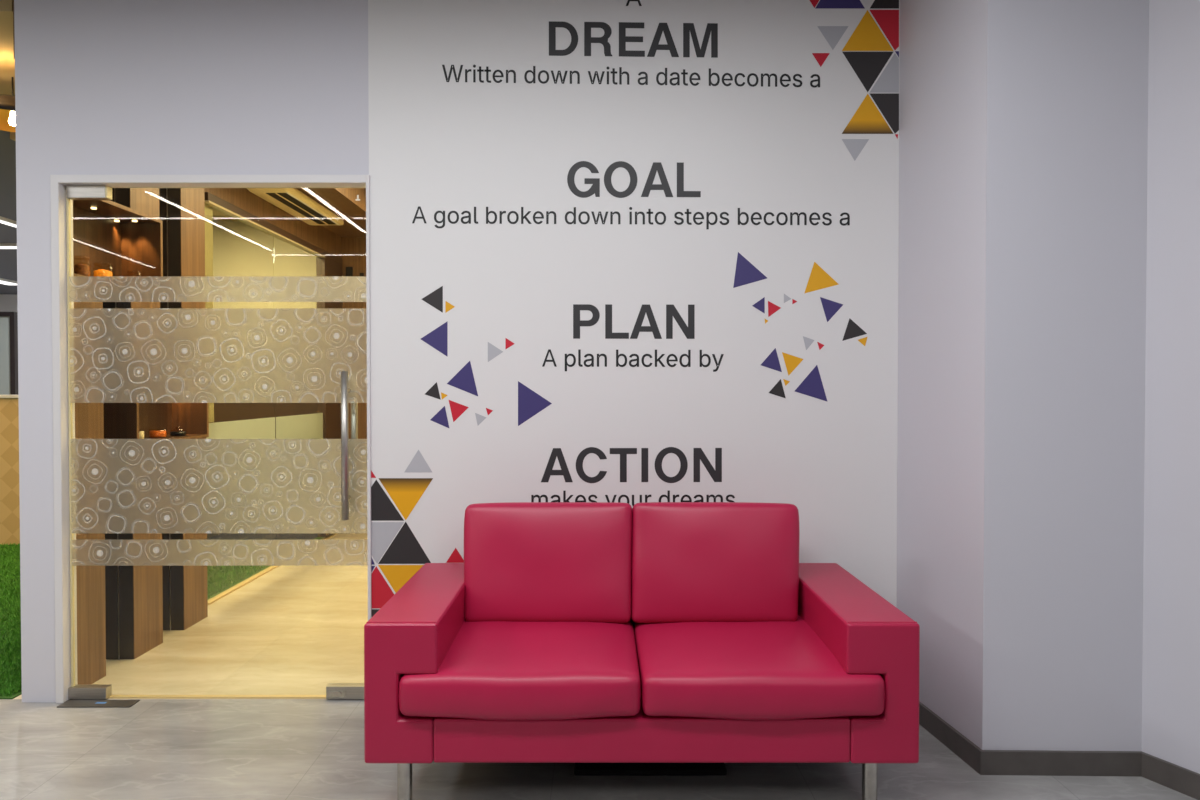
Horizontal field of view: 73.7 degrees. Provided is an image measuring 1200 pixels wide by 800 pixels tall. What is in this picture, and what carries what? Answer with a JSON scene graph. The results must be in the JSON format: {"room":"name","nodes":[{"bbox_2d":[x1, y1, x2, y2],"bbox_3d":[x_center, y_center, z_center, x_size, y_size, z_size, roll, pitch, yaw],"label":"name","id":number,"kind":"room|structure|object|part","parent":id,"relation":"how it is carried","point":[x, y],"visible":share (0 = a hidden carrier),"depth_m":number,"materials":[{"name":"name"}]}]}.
{"room":"office waiting area","nodes":[
{"label":"office waiting area","id":0,"kind":"room"},
{"bbox_2d":[0,0,16,293],"bbox_3d":[-6.125,-1.678,8.086,7.550,0.100,9.780,0,1,0],"label":"ceiling","id":1,"kind":"structure","parent":0,"point":[8,234],"depth_m":5.46,"materials":[{"name":"grey"}]},
{"bbox_2d":[0,77,15,132],"bbox_3d":[-2.847,-1.446,3.879,0.400,0.236,0.400,0,1,0],"label":"pendant lamp","id":2,"kind":"object","parent":1,"relation":"hanging from","point":[7,102],"visible":0.46,"depth_m":3.87,"materials":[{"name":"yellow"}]},
{"bbox_3d":[-2.847,-1.406,3.879,0.400,0.115,0.400,0,1,0],"label":"lamp shade","id":3,"kind":"part","parent":2,"relation":"part of","materials":[{"name":"orange"}]},
{"bbox_3d":[-2.847,-1.363,3.880,0.038,0.070,0.038,0,1,0],"label":"bulb","id":4,"kind":"part","parent":2,"relation":"part of","materials":[{"name":"white glass"}]},
{"bbox_3d":[-2.847,-1.506,3.878,0.008,0.116,0.008,0,1,0],"label":"cord","id":5,"kind":"part","parent":2,"relation":"part of","materials":[{"name":"black plastic"}]},
{"bbox_2d":[0,216,16,227],"bbox_3d":[-5.307,-1.595,7.069,0.088,0.034,0.719,0,1,-4],"label":"recessed light","id":6,"kind":"object","parent":1,"relation":"in","point":[3,220],"visible":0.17,"depth_m":7.15,"materials":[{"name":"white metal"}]},
{"bbox_2d":[0,220,16,227],"bbox_3d":[-5.307,-1.580,7.069,0.070,0.004,0.719,0,1,-4],"label":"diffuser","id":7,"kind":"object","parent":6,"relation":"attached to","point":[12,223],"depth_m":7.16,"materials":[{"name":"white plastic"}]},
{"bbox_2d":[0,243,16,248],"bbox_3d":[-6.346,-1.615,8.405,0.546,0.034,0.162,0,1,0],"label":"recessed light","id":8,"kind":"object","parent":1,"relation":"in","point":[2,245],"visible":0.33,"depth_m":8.33,"materials":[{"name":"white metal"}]},
{"bbox_2d":[0,246,16,248],"bbox_3d":[-6.346,-1.600,8.406,0.546,0.004,0.130,0,1,0],"label":"diffuser","id":9,"kind":"object","parent":8,"relation":"attached to","point":[1,247],"depth_m":8.38,"materials":[{"name":"white plastic"}]},
{"bbox_2d":[0,278,16,284],"bbox_3d":[-8.337,-1.654,11.005,0.250,0.034,0.924,0,1,-4],"label":"recessed light","id":10,"kind":"object","parent":1,"relation":"in","point":[2,281],"visible":0.67,"depth_m":11.18,"materials":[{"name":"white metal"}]},
{"bbox_2d":[0,281,16,284],"bbox_3d":[-8.337,-1.639,11.006,0.200,0.004,0.924,0,1,-4],"label":"diffuser","id":11,"kind":"object","parent":10,"relation":"attached to","point":[1,282],"depth_m":11.27,"materials":[{"name":"white plastic"}]},
{"bbox_2d":[0,312,17,394],"bbox_3d":[-6.874,-0.361,8.996,0.630,1.255,0.060,0,1,0],"label":"window","id":12,"kind":"structure","parent":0,"point":[8,320],"depth_m":8.98,"materials":[{"name":"black"}]},
{"bbox_3d":[-6.899,-0.361,8.996,0.580,1.155,0.020,0,1,0],"label":"pane","id":13,"kind":"part","parent":12,"relation":"part of","materials":[{"name":"grey glass"}]},
{"bbox_2d":[0,294,17,311],"bbox_3d":[-6.650,-0.325,12.947,6.500,2.750,0.100,0,1,0],"label":"wall","id":14,"kind":"structure","parent":0,"point":[8,302],"depth_m":12.88,"materials":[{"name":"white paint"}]},
{"bbox_2d":[0,395,19,544],"bbox_3d":[-6.695,0.549,6.649,6.410,1.190,0.720,0,1,0],"label":"wall","id":15,"kind":"structure","parent":0,"point":[9,404],"depth_m":6.31,"materials":[{"name":"brown"}]},
{"bbox_2d":[10,132,237,220],"bbox_3d":[-2.875,-1.619,5.826,1.150,0.150,2.300,0,1,0],"label":"ceiling","id":16,"kind":"structure","parent":0,"point":[217,216],"depth_m":6.79,"materials":[{"name":"brown paint"}]},
{"bbox_2d":[14,0,368,701],"bbox_3d":[-0.409,-0.234,3.177,3.761,2.860,0.060,0,1,0],"label":"wall","id":17,"kind":"structure","parent":0,"point":[103,87],"depth_m":3.13,"materials":[{"name":"white paint"}]},
{"bbox_2d":[50,175,371,702],"bbox_3d":[-1.525,0.157,3.184,1.247,2.078,0.087,0,1,0],"label":"door frame","id":18,"kind":"structure","parent":17,"relation":"attached to","point":[58,183],"depth_m":3.14,"materials":[{"name":"white"}]},
{"bbox_2d":[66,185,367,698],"bbox_3d":[-1.527,0.171,3.215,1.221,2.041,0.150,0,1,3],"label":"door","id":19,"kind":"structure","parent":17,"relation":"in","point":[116,355],"depth_m":3.18,"materials":[{"name":"clear glass"}]},
{"bbox_3d":[-1.048,1.170,3.182,0.072,0.024,0.003,0,1,0],"label":"lock plate","id":20,"kind":"part","parent":19,"relation":"part of","materials":[{"name":"silver metal"}]},
{"bbox_3d":[-0.998,0.178,3.128,0.028,0.583,0.028,0,1,0],"label":"pull handle","id":21,"kind":"part","parent":19,"relation":"part of","materials":[{"name":"metal"}]},
{"bbox_3d":[-0.998,0.176,3.250,0.028,0.583,0.028,0,1,0],"label":"pull handle","id":22,"kind":"part","parent":19,"relation":"part of","materials":[{"name":"metal"}]},
{"bbox_2d":[368,0,899,616],"bbox_3d":[0.133,-0.244,3.145,2.077,2.882,0.004,0,1,0],"label":"wall mural","id":23,"kind":"object","parent":17,"relation":"attached to","point":[632,252],"visible":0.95,"depth_m":3.14,"materials":[{"name":"white plastic"}]},
{"bbox_2d":[207,533,220,538],"bbox_3d":[-6.700,1.148,9.718,6.400,0.100,6.600,0,1,0],"label":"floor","id":24,"kind":"structure","parent":0,"point":[209,535],"depth_m":7.21,"materials":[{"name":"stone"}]},
{"bbox_2d":[207,537,322,599],"bbox_3d":[-2.316,1.205,5.809,0.068,0.104,2.420,0,1,0],"label":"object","id":25,"kind":"structure","parent":0,"point":[317,538],"depth_m":5.13,"materials":[{"name":"green"}]},
{"bbox_2d":[213,221,366,438],"bbox_3d":[-2.050,-0.237,7.047,3.000,2.750,0.100,0,1,0],"label":"wall","id":26,"kind":"structure","parent":0,"point":[239,248],"depth_m":6.98,"materials":[{"name":"beige paint"}]},
{"bbox_2d":[210,403,316,438],"bbox_3d":[-2.885,0.339,7.000,1.130,1.000,0.012,0,1,0],"label":"panelling","id":27,"kind":"object","parent":26,"relation":"attached to","point":[223,412],"depth_m":6.99,"materials":[{"name":"brown"}]},
{"bbox_2d":[346,267,352,275],"bbox_3d":[-2.187,-1.109,6.978,0.061,0.104,0.012,0,1,0],"label":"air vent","id":28,"kind":"object","parent":26,"relation":"in","point":[349,270],"visible":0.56,"depth_m":6.97,"materials":[{"name":"black metal"}]},
{"bbox_2d":[0,533,1196,799],"bbox_3d":[-3.600,1.301,-0.581,12.600,0.104,15.200,0,1,0],"label":"floor","id":29,"kind":"structure","parent":0,"point":[149,749],"depth_m":2.75,"materials":[{"name":"grey stone"}]},
{"bbox_2d":[74,302,105,683],"bbox_3d":[-2.230,-0.086,3.330,0.190,2.560,0.218,0,1,0],"label":"column","id":30,"kind":"structure","parent":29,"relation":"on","point":[89,417],"depth_m":3.35,"materials":[{"name":"brown wood"}]},
{"bbox_2d":[57,700,139,706],"bbox_3d":[-1.972,1.194,3.148,0.285,0.004,0.070,0,1,0],"label":"floor plate","id":31,"kind":"object","parent":29,"relation":"on","point":[69,703],"visible":1,"depth_m":3.15,"materials":[{"name":"grey metal"}]},
{"bbox_2d":[103,188,162,659],"bbox_3d":[-2.230,-0.093,3.768,0.190,2.560,0.243,0,1,0],"label":"column","id":32,"kind":"structure","parent":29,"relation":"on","point":[133,594],"depth_m":3.67,"materials":[{"name":"brown wood"}]},
{"bbox_2d":[0,543,265,695],"bbox_3d":[-4.365,1.155,4.760,4.143,0.028,3.119,0,1,0],"label":"artificial grass","id":33,"kind":"structure","parent":29,"relation":"on","point":[10,647],"depth_m":4.48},
{"bbox_2d":[159,188,207,629],"bbox_3d":[-2.230,-0.099,4.210,0.190,2.560,0.248,0,1,0],"label":"column","id":34,"kind":"structure","parent":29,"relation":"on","point":[181,210],"depth_m":4.11,"materials":[{"name":"brown wood"}]},
{"bbox_2d":[107,695,325,698],"bbox_3d":[-1.516,1.193,3.216,1.205,0.006,0.025,0,1,0],"label":"threshold","id":35,"kind":"object","parent":29,"relation":"on","point":[112,696],"visible":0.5,"depth_m":3.20,"materials":[{"name":"brown"}]},
{"bbox_2d":[205,192,342,604],"bbox_3d":[-2.263,-0.022,5.760,0.074,2.360,2.380,0,1,0],"label":"glass wall","id":36,"kind":"structure","parent":29,"relation":"on","point":[326,423],"depth_m":5.49,"materials":[{"name":"glass"}]},
{"bbox_3d":[-2.279,-0.497,4.633,0.022,1.257,0.120,0,1,0],"label":"post","id":37,"kind":"part","parent":36,"relation":"part of","materials":[{"name":"beige"}]},
{"bbox_3d":[-2.253,-1.145,5.518,0.054,0.012,1.930,0,1,0],"label":"light trim","id":38,"kind":"part","parent":36,"relation":"part of","materials":[{"name":"beige"}]},
{"bbox_3d":[-2.265,-0.027,6.725,0.070,2.280,0.450,0,1,0],"label":"post","id":39,"kind":"part","parent":36,"relation":"part of","materials":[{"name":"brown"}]},
{"bbox_2d":[364,502,919,799],"bbox_3d":[0.119,0.784,2.659,1.582,0.841,0.826,0,1,0],"label":"sofa","id":40,"kind":"object","parent":29,"relation":"on","point":[564,632],"visible":1,"depth_m":2.34,"materials":[{"name":"leather"}]},
{"bbox_3d":[-0.574,1.124,2.352,0.043,0.169,0.043,0,1,0],"label":"leg","id":41,"kind":"part","parent":40,"relation":"part of","materials":[{"name":"silver metal"}]},
{"bbox_3d":[-0.568,0.830,2.673,0.209,0.402,0.800,0,1,0],"label":"armrest","id":42,"kind":"part","parent":40,"relation":"part of","materials":[{"name":"leather"}]},
{"bbox_2d":[399,618,640,719],"bbox_3d":[-0.228,0.830,2.607,0.690,0.154,0.721,0,1,0],"label":"seat cushion","id":43,"kind":"object","parent":40,"relation":"on","point":[489,668],"depth_m":2.28,"materials":[{"name":"leather"}]},
{"bbox_2d":[464,502,631,622],"bbox_3d":[-0.182,0.577,2.839,0.592,0.431,0.264,0,1,0],"label":"cushion","id":44,"kind":"object","parent":40,"relation":"on","point":[525,562],"depth_m":2.74,"materials":[{"name":"leather"}]},
{"bbox_3d":[0.119,0.966,2.666,1.189,0.127,0.778,0,1,0],"label":"frame","id":45,"kind":"part","parent":40,"relation":"part of","materials":[{"name":"leather"}]},
{"bbox_2d":[631,502,799,622],"bbox_3d":[0.404,0.576,2.839,0.593,0.432,0.264,0,1,0],"label":"cushion","id":46,"kind":"object","parent":40,"relation":"on","point":[692,562],"depth_m":2.74,"materials":[{"name":"leather"}]},
{"bbox_2d":[632,615,884,719],"bbox_3d":[0.465,0.831,2.607,0.692,0.151,0.721,0,1,0],"label":"seat cushion","id":47,"kind":"object","parent":40,"relation":"on","point":[761,667],"depth_m":2.28,"materials":[{"name":"leather"}]},
{"bbox_3d":[0.805,0.830,2.673,0.209,0.402,0.800,0,1,0],"label":"armrest","id":48,"kind":"part","parent":40,"relation":"part of","materials":[{"name":"leather"}]},
{"bbox_3d":[0.793,1.124,2.352,0.043,0.169,0.043,0,1,0],"label":"leg","id":49,"kind":"part","parent":40,"relation":"part of","materials":[{"name":"silver metal"}]},
{"bbox_2d":[897,0,1199,773],"bbox_3d":[1.911,-0.149,-2.467,1.478,2.860,11.270,0,1,0],"label":"wall","id":50,"kind":"structure","parent":0,"point":[1048,453],"depth_m":2.56,"materials":[{"name":"white paint"}]},
{"bbox_2d":[919,701,1199,799],"bbox_3d":[2.299,1.242,-2.400,1.039,0.076,11.320,0,1,-6],"label":"baseboard","id":51,"kind":"structure","parent":50,"relation":"attached to","point":[1185,781],"depth_m":2.57,"materials":[{"name":"stone"}]},
{"bbox_3d":[-2.336,-0.090,3.899,0.018,2.550,1.330,0,1,0],"label":"wall","id":52,"kind":"structure","parent":0,"visible":0},
{"bbox_2d":[73,200,162,275],"bbox_3d":[-2.225,-0.684,3.551,0.199,0.366,0.678,0,1,0],"label":"display niche","id":53,"kind":"object","parent":52,"relation":"attached to","point":[106,233],"visible":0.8,"depth_m":3.78,"materials":[{"name":"brown wood"}]},
{"bbox_2d":[74,259,90,275],"bbox_3d":[-2.263,-0.573,3.492,0.066,0.111,0.066,0,1,0],"label":"glass jar","id":54,"kind":"object","parent":53,"relation":"in","point":[82,269],"visible":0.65,"depth_m":3.47,"materials":[{"name":"brown glass"}]},
{"bbox_3d":[-2.320,-0.684,3.551,0.010,0.334,0.642,0,1,0],"label":"panel","id":55,"kind":"part","parent":53,"relation":"part of","materials":[{"name":"brown wood"}]},
{"bbox_2d":[93,263,111,275],"bbox_3d":[-2.243,-0.569,3.612,0.077,0.100,0.077,0,1,0],"label":"glass jar","id":56,"kind":"object","parent":53,"relation":"in","point":[100,272],"visible":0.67,"depth_m":3.58,"materials":[{"name":"orange glass"}]},
{"bbox_2d":[104,403,208,438],"bbox_3d":[-2.225,0.016,4.008,0.199,0.381,0.675,0,1,0],"label":"display niche","id":57,"kind":"object","parent":52,"relation":"attached to","point":[121,420],"visible":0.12,"depth_m":4.14,"materials":[{"name":"brown wood"}]},
{"bbox_2d":[139,431,143,438],"bbox_3d":[-2.244,0.172,3.903,0.036,0.040,0.036,0,1,0],"label":"pillar candle","id":58,"kind":"object","parent":57,"relation":"on","point":[141,433],"visible":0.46,"depth_m":3.89,"materials":[{"name":"beige wax"}]},
{"bbox_3d":[-2.320,0.016,4.008,0.010,0.349,0.639,0,1,0],"label":"panel","id":59,"kind":"part","parent":57,"relation":"part of","materials":[{"name":"brown wood"}]},
{"bbox_2d":[149,430,166,436],"bbox_3d":[-2.239,0.168,4.053,0.083,0.043,0.083,0,1,0],"label":"bowl","id":60,"kind":"object","parent":57,"relation":"in","point":[160,433],"visible":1,"depth_m":4.02,"materials":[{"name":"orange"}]},
{"bbox_3d":[-2.127,0.016,4.008,0.003,0.381,0.675,0,1,0],"label":"edge trim","id":61,"kind":"part","parent":57,"relation":"part of","materials":[{"name":"brown wood"}]},
{"bbox_2d":[170,429,185,435],"bbox_3d":[-2.217,0.163,4.203,0.074,0.049,0.074,0,1,0],"label":"bowl","id":62,"kind":"object","parent":57,"relation":"in","point":[173,433],"visible":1,"depth_m":4.18,"materials":[{"name":"black ceramic"}]},
{"bbox_3d":[-1.150,-1.623,5.086,1.200,0.080,3.780,0,1,0],"label":"ceiling","id":63,"kind":"structure","parent":0,"visible":0},
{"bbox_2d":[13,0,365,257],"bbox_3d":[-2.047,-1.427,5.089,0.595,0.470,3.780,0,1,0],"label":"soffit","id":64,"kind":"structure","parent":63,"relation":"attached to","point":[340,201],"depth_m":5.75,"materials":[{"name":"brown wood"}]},
{"bbox_2d":[247,188,343,224],"bbox_3d":[-2.123,-1.368,5.655,0.275,0.066,1.150,0,1,0],"label":"air conditioner","id":65,"kind":"object","parent":64,"relation":"attached to","point":[292,201],"visible":0.85,"depth_m":5.52,"materials":[{"name":"brown plastic"}]}
]}

